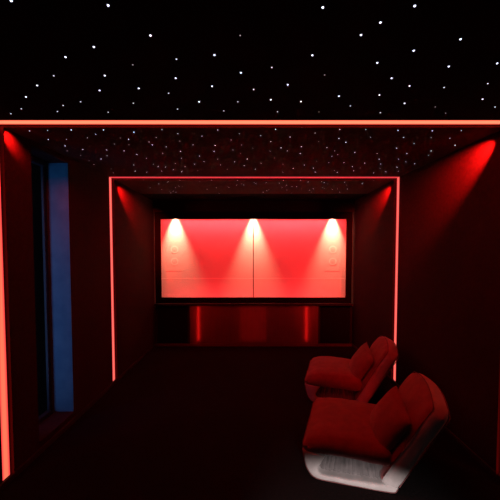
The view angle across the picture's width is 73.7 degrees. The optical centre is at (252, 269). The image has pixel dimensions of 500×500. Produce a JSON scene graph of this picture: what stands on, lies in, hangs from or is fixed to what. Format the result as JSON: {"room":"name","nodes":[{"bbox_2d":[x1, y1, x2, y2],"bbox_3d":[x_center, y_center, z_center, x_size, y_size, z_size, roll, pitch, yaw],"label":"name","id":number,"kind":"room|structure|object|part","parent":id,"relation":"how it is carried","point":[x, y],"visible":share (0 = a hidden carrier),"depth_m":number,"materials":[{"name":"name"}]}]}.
{"room":"home theater","nodes":[
{"label":"home theater","id":0,"kind":"room"},
{"bbox_2d":[0,128,155,483],"bbox_3d":[-2.002,0.263,2.434,0.260,2.759,8.440,0,3,0],"label":"wall","id":1,"kind":"structure","parent":0,"point":[89,207],"depth_m":3.71,"materials":[{"name":"fabric"}]},
{"bbox_2d":[31,156,74,442],"bbox_3d":[-2.000,0.225,3.148,0.280,2.576,0.570,0,3,0],"label":"window","id":2,"kind":"structure","parent":1,"relation":"in","point":[54,176],"depth_m":3.41,"materials":[{"name":"blue glass"}]},
{"bbox_3d":[-2.095,0.224,3.144,0.050,2.575,0.563,0,3,0],"label":"frame","id":3,"kind":"part","parent":2,"relation":"part of","materials":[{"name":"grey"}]},
{"bbox_3d":[-1.965,1.505,3.201,0.210,0.013,0.561,0,3,0],"label":"sill","id":4,"kind":"part","parent":2,"relation":"part of","materials":[{"name":"paint"}]},
{"bbox_2d":[0,344,155,491],"bbox_3d":[-1.865,1.624,2.325,0.014,0.050,8.103,0,3,0],"label":"baseboard","id":5,"kind":"structure","parent":1,"relation":"attached to","point":[59,433],"depth_m":3.25,"materials":[{"name":"grey"}]},
{"bbox_2d":[0,0,499,199],"bbox_3d":[-0.033,-1.122,2.373,4.279,0.120,8.840,0,3,0],"label":"ceiling","id":6,"kind":"structure","parent":0,"point":[36,36],"depth_m":1.83,"materials":[{"name":"black fabric"}]},
{"bbox_2d":[0,120,499,479],"bbox_3d":[0.018,0.247,2.476,3.835,2.680,0.081,0,3,0],"label":"led light strip","id":7,"kind":"object","parent":6,"relation":"attached to","point":[6,406],"visible":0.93,"depth_m":2.45,"materials":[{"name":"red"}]},
{"bbox_2d":[109,177,399,380],"bbox_3d":[0.018,0.135,4.434,3.835,2.733,0.081,0,3,0],"label":"light strip","id":8,"kind":"object","parent":6,"relation":"attached to","point":[396,185],"visible":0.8,"depth_m":4.42,"materials":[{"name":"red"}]},
{"bbox_2d":[0,346,499,499],"bbox_3d":[-0.033,1.692,2.496,4.279,0.100,8.840,0,3,0],"label":"floor","id":9,"kind":"structure","parent":0,"point":[185,422],"depth_m":3.04,"materials":[{"name":"carpet"}]},
{"bbox_2d":[154,303,353,345],"bbox_3d":[0.018,1.058,6.458,3.739,0.820,0.395,0,3,0],"label":"base cabinet","id":10,"kind":"object","parent":9,"relation":"on","point":[209,324],"visible":0.81,"depth_m":6.35,"materials":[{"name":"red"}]},
{"bbox_3d":[-1.837,1.046,6.490,0.030,0.740,0.290,0,3,0],"label":"panel","id":11,"kind":"part","parent":10,"relation":"part of","materials":[{"name":"black"}]},
{"bbox_2d":[157,306,187,342],"bbox_3d":[-1.528,1.050,6.482,0.585,0.735,0.266,0,3,0],"label":"subwoofer","id":12,"kind":"object","parent":10,"relation":"in","point":[172,320],"visible":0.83,"depth_m":6.35,"materials":[{"name":"black"}]},
{"bbox_2d":[154,212,352,302],"bbox_3d":[0.011,-0.215,6.300,3.708,1.719,0.060,0,3,0],"label":"frame","id":13,"kind":"object","parent":10,"relation":"on","point":[158,216],"visible":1,"depth_m":6.27,"materials":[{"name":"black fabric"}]},
{"bbox_2d":[320,306,349,342],"bbox_3d":[1.566,1.050,6.482,0.578,0.735,0.266,0,3,0],"label":"subwoofer","id":14,"kind":"object","parent":10,"relation":"on","point":[334,320],"visible":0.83,"depth_m":6.35,"materials":[{"name":"black"}]},
{"bbox_3d":[1.872,1.046,6.490,0.030,0.740,0.290,0,3,0],"label":"panel","id":15,"kind":"part","parent":10,"relation":"part of","materials":[{"name":"black"}]},
{"bbox_2d":[305,335,398,402],"bbox_3d":[1.224,1.209,4.204,1.071,0.715,0.844,1,3,15],"label":"lounge chair","id":16,"kind":"object","parent":9,"relation":"on","point":[326,376],"visible":0.88,"depth_m":3.90,"materials":[{"name":"fabric"}]},
{"bbox_3d":[1.033,1.296,4.260,0.673,0.197,0.842,1,3,15],"label":"seat","id":17,"kind":"part","parent":16,"relation":"part of","materials":[{"name":"red fabric"}]},
{"bbox_2d":[349,342,373,380],"bbox_3d":[1.307,1.146,4.047,0.254,0.451,0.544,0,3,10],"label":"throw pillow","id":18,"kind":"object","parent":16,"relation":"on","point":[361,362],"visible":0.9,"depth_m":3.90,"materials":[{"name":"red fabric"}]},
{"bbox_3d":[1.501,1.213,4.130,0.489,0.700,0.843,1,3,15],"label":"backrest","id":19,"kind":"part","parent":16,"relation":"part of","materials":[{"name":"fabric"}]},
{"bbox_2d":[303,371,450,492],"bbox_3d":[1.006,1.268,2.852,1.071,0.715,0.844,1,3,16],"label":"lounge chair","id":20,"kind":"object","parent":9,"relation":"on","point":[340,444],"visible":0.86,"depth_m":2.56,"materials":[{"name":"fabric"}]},
{"bbox_3d":[0.816,1.355,2.913,0.673,0.197,0.842,1,3,16],"label":"seat","id":21,"kind":"part","parent":20,"relation":"part of","materials":[{"name":"red fabric"}]},
{"bbox_2d":[369,384,411,450],"bbox_3d":[1.083,1.211,2.667,0.254,0.451,0.552,0,3,9],"label":"throw pillow","id":22,"kind":"object","parent":20,"relation":"on","point":[389,420],"visible":0.94,"depth_m":2.54,"materials":[{"name":"red fabric"}]},
{"bbox_3d":[1.281,1.272,2.770,0.489,0.700,0.843,1,3,16],"label":"backrest","id":23,"kind":"part","parent":20,"relation":"part of","materials":[{"name":"fabric"}]},
{"bbox_2d":[161,219,345,296],"bbox_3d":[-0.033,0.075,6.750,4.279,2.759,0.200,0,3,0],"label":"wall","id":24,"kind":"structure","parent":0,"point":[212,248],"depth_m":6.64,"materials":[{"name":"white paint"}]},
{"bbox_2d":[166,241,182,270],"bbox_3d":[-1.560,-0.260,6.632,0.324,0.576,0.005,0,3,0],"label":"wall speaker","id":25,"kind":"object","parent":24,"relation":"attached to","point":[174,249],"visible":1,"depth_m":6.63,"materials":[{"name":"grey paint"}]},
{"bbox_2d":[162,278,344,278],"bbox_3d":[0.018,0.186,6.654,3.779,0.015,0.001,0,3,0],"label":"trim","id":26,"kind":"structure","parent":24,"relation":"attached to","point":[162,278],"depth_m":6.65,"materials":[{"name":"white"}]},
{"bbox_2d":[324,241,341,270],"bbox_3d":[1.590,-0.260,6.632,0.338,0.576,0.005,0,3,0],"label":"wall speaker","id":27,"kind":"object","parent":24,"relation":"attached to","point":[332,249],"visible":1,"depth_m":6.63,"materials":[{"name":"grey paint"}]},
{"bbox_2d":[351,130,499,470],"bbox_3d":[2.007,0.263,2.434,0.200,2.759,8.440,0,3,0],"label":"wall","id":28,"kind":"structure","parent":0,"point":[448,287],"depth_m":3.32,"materials":[{"name":"fabric"}]},
{"bbox_2d":[153,200,354,211],"bbox_3d":[0.018,-1.179,6.258,3.779,0.211,0.040,0,3,0],"label":"trim","id":29,"kind":"structure","parent":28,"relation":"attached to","point":[158,205],"depth_m":6.24,"materials":[{"name":"black"}]},
{"bbox_2d":[352,344,499,481],"bbox_3d":[1.900,1.624,2.325,0.014,0.050,8.103,0,3,0],"label":"baseboard","id":30,"kind":"structure","parent":28,"relation":"attached to","point":[455,438],"depth_m":2.93,"materials":[{"name":"grey"}]}
]}

